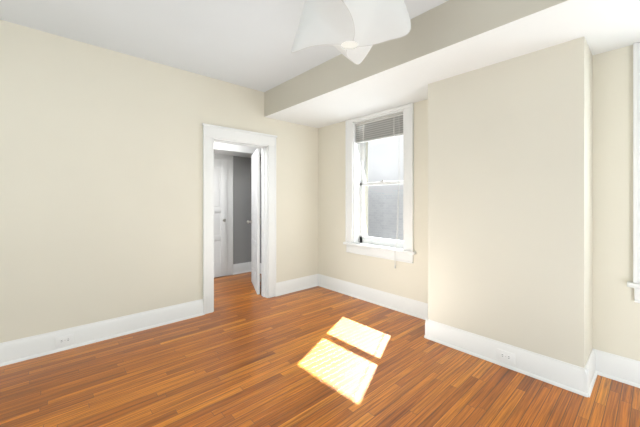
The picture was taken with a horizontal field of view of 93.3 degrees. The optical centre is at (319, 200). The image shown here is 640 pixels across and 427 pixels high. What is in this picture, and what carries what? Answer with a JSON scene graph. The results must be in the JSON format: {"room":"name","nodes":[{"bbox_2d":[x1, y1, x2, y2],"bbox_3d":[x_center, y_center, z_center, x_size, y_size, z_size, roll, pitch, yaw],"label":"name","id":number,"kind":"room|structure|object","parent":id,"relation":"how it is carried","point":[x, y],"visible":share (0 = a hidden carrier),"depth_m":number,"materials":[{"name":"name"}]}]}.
{"room":"empty bedroom","nodes":[
{"label":"empty bedroom","id":0,"kind":"room"},
{"bbox_2d":[0,20,317,342],"bbox_3d":[-1.727,-0.060,3.181,5.090,2.720,0.140,0,0,-42],"label":"wall","id":1,"kind":"structure","parent":0,"point":[101,183],"depth_m":2.85,"materials":[{"name":"beige paint"}]},
{"bbox_2d":[0,299,203,366],"bbox_3d":[-2.431,1.212,2.434,2.985,0.175,0.030,0,0,-42],"label":"baseboard","id":2,"kind":"structure","parent":1,"relation":"attached to","point":[14,351],"depth_m":2.77,"materials":[{"name":"white paint"}]},
{"bbox_2d":[55,334,73,346],"bbox_3d":[-2.211,1.215,2.620,0.128,0.080,0.009,0,0,-42],"label":"outlet","id":3,"kind":"object","parent":2,"relation":"attached to","point":[64,340],"visible":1,"depth_m":2.62,"materials":[{"name":"white plastic"}]},
{"bbox_2d":[202,123,276,314],"bbox_3d":[-1.018,0.216,3.820,1.006,2.168,0.212,0,0,-42],"label":"door frame","id":4,"kind":"structure","parent":1,"relation":"attached to","point":[265,143],"depth_m":3.81,"materials":[{"name":"white paint"}]},
{"bbox_2d":[247,148,260,294],"bbox_3d":[-0.957,0.292,4.470,0.191,1.999,0.725,0,0,-19],"label":"door leaf","id":5,"kind":"structure","parent":1,"relation":"in","point":[255,221],"depth_m":4.31,"materials":[{"name":"white paint"}]},
{"bbox_2d":[276,274,315,295],"bbox_3d":[-0.319,1.212,4.335,0.755,0.175,0.030,0,0,-42],"label":"baseboard","id":6,"kind":"structure","parent":1,"relation":"attached to","point":[289,286],"depth_m":4.30,"materials":[{"name":"white paint"}]},
{"bbox_2d":[0,0,448,91],"bbox_3d":[-0.601,-1.480,1.780,5.290,0.120,6.850,0,0,-42],"label":"ceiling","id":7,"kind":"structure","parent":0,"point":[247,43],"depth_m":2.53,"materials":[{"name":"white paint"}]},
{"bbox_2d":[291,0,410,64],"bbox_3d":[0.175,-1.142,1.712,0.536,0.554,0.520,0,0,-27],"label":"pendant lamp","id":8,"kind":"object","parent":7,"relation":"hanging from","point":[354,31],"visible":1,"depth_m":1.61,"materials":[{"name":"white"}]},
{"bbox_2d":[264,0,639,127],"bbox_3d":[1.276,-1.258,2.461,0.950,0.324,4.950,0,0,-42],"label":"ceiling beam","id":9,"kind":"structure","parent":7,"relation":"attached to","point":[449,39],"depth_m":2.29,"materials":[{"name":"beige paint"}]},
{"bbox_2d":[214,142,260,157],"bbox_3d":[-1.948,-1.095,4.570,2.420,0.650,0.500,0,0,-42],"label":"ceiling","id":10,"kind":"structure","parent":0,"point":[233,150],"depth_m":4.87,"materials":[{"name":"white paint"}]},
{"bbox_2d":[233,156,250,263],"bbox_3d":[-2.731,-0.060,4.296,5.090,2.720,0.140,0,0,-42],"label":"wall","id":11,"kind":"structure","parent":0,"point":[241,208],"depth_m":5.40,"materials":[{"name":"grey paint"}]},
{"bbox_2d":[214,158,226,277],"bbox_3d":[-1.853,0.299,4.913,0.750,1.985,0.110,0,0,-42],"label":"closet door","id":12,"kind":"structure","parent":11,"relation":"in","point":[220,217],"depth_m":5.11,"materials":[{"name":"white paint"}]},
{"bbox_2d":[214,154,232,275],"bbox_3d":[-1.883,0.242,4.946,0.980,2.115,0.028,0,0,-42],"label":"door frame","id":13,"kind":"structure","parent":11,"relation":"attached to","point":[228,158],"depth_m":5.22,"materials":[{"name":"white paint"}]},
{"bbox_2d":[233,262,250,274],"bbox_3d":[-1.387,1.212,5.392,0.365,0.175,0.030,0,0,-42],"label":"baseboard","id":14,"kind":"structure","parent":11,"relation":"attached to","point":[239,268],"depth_m":5.38,"materials":[{"name":"white paint"}]},
{"bbox_2d":[260,157,260,262],"bbox_3d":[-0.550,-0.060,5.251,0.570,2.720,1.360,0,0,-42],"label":"wall","id":15,"kind":"structure","parent":0,"point":[260,212],"depth_m":5.39,"materials":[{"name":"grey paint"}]},
{"bbox_2d":[0,272,639,426],"bbox_3d":[-0.601,1.350,1.780,5.290,0.100,6.850,0,0,-42],"label":"floor","id":16,"kind":"structure","parent":0,"point":[243,354],"depth_m":2.18,"materials":[{"name":"brown wood"}]},
{"bbox_2d":[318,45,639,360],"bbox_3d":[1.748,-0.060,2.886,0.320,2.720,5.230,0,0,-42],"label":"wall","id":17,"kind":"structure","parent":0,"point":[616,319],"depth_m":2.27,"materials":[{"name":"beige paint"}]},
{"bbox_2d":[316,274,427,317],"bbox_3d":[0.634,1.212,3.861,0.030,0.175,2.010,0,0,-42],"label":"baseboard","id":18,"kind":"structure","parent":17,"relation":"attached to","point":[415,308],"depth_m":3.79,"materials":[{"name":"white paint"}]},
{"bbox_2d":[343,103,415,262],"bbox_3d":[0.835,-0.190,3.901,0.418,1.810,1.090,0,0,-42],"label":"window","id":19,"kind":"structure","parent":17,"relation":"in","point":[357,241],"depth_m":3.90,"materials":[{"name":"white paint"}]},
{"bbox_2d":[356,112,402,267],"bbox_3d":[0.711,-0.123,3.789,0.153,1.827,0.744,0,0,-42],"label":"window blind","id":20,"kind":"object","parent":19,"relation":"attached to","point":[387,126],"visible":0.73,"depth_m":3.75,"materials":[{"name":"white plastic"}]},
{"bbox_2d":[592,349,639,387],"bbox_3d":[2.655,1.212,1.617,0.030,0.175,1.790,0,0,-42],"label":"baseboard","id":21,"kind":"structure","parent":17,"relation":"attached to","point":[625,370],"depth_m":2.17,"materials":[{"name":"white paint"}]},
{"bbox_2d":[627,42,639,302],"bbox_3d":[2.675,-0.190,1.857,0.418,1.810,1.090,0,0,-42],"label":"window","id":22,"kind":"structure","parent":17,"relation":"in","point":[635,284],"depth_m":2.10,"materials":[{"name":"white paint"}]},
{"bbox_2d":[428,37,592,367],"bbox_3d":[1.544,0.101,2.574,0.400,2.398,1.120,0,0,-42],"label":"wall","id":23,"kind":"structure","parent":0,"point":[510,201],"depth_m":2.31,"materials":[{"name":"beige paint"}]},
{"bbox_2d":[497,348,514,363],"bbox_3d":[1.445,1.215,2.350,0.009,0.080,0.128,0,0,-42],"label":"outlet","id":24,"kind":"object","parent":23,"relation":"attached to","point":[506,356],"visible":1,"depth_m":2.35,"materials":[{"name":"white plastic"}]},
{"bbox_2d":[421,314,595,397],"bbox_3d":[1.384,1.212,2.430,0.030,0.175,1.180,0,0,-42],"label":"baseboard","id":25,"kind":"structure","parent":23,"relation":"attached to","point":[569,376],"depth_m":2.28,"materials":[{"name":"white paint"}]},
{"bbox_2d":[585,350,599,376],"bbox_3d":[1.921,1.212,2.140,0.360,0.175,0.030,0,0,-42],"label":"baseboard","id":26,"kind":"structure","parent":23,"relation":"attached to","point":[594,358],"depth_m":2.25,"materials":[{"name":"white paint"}]},
{"label":"outside","id":27,"kind":"structure","parent":0,"visible":0},
{"bbox_2d":[368,135,402,240],"bbox_3d":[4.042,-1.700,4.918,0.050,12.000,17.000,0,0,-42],"label":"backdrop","id":28,"kind":"structure","parent":27,"point":[382,150],"depth_m":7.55,"materials":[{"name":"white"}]}
]}

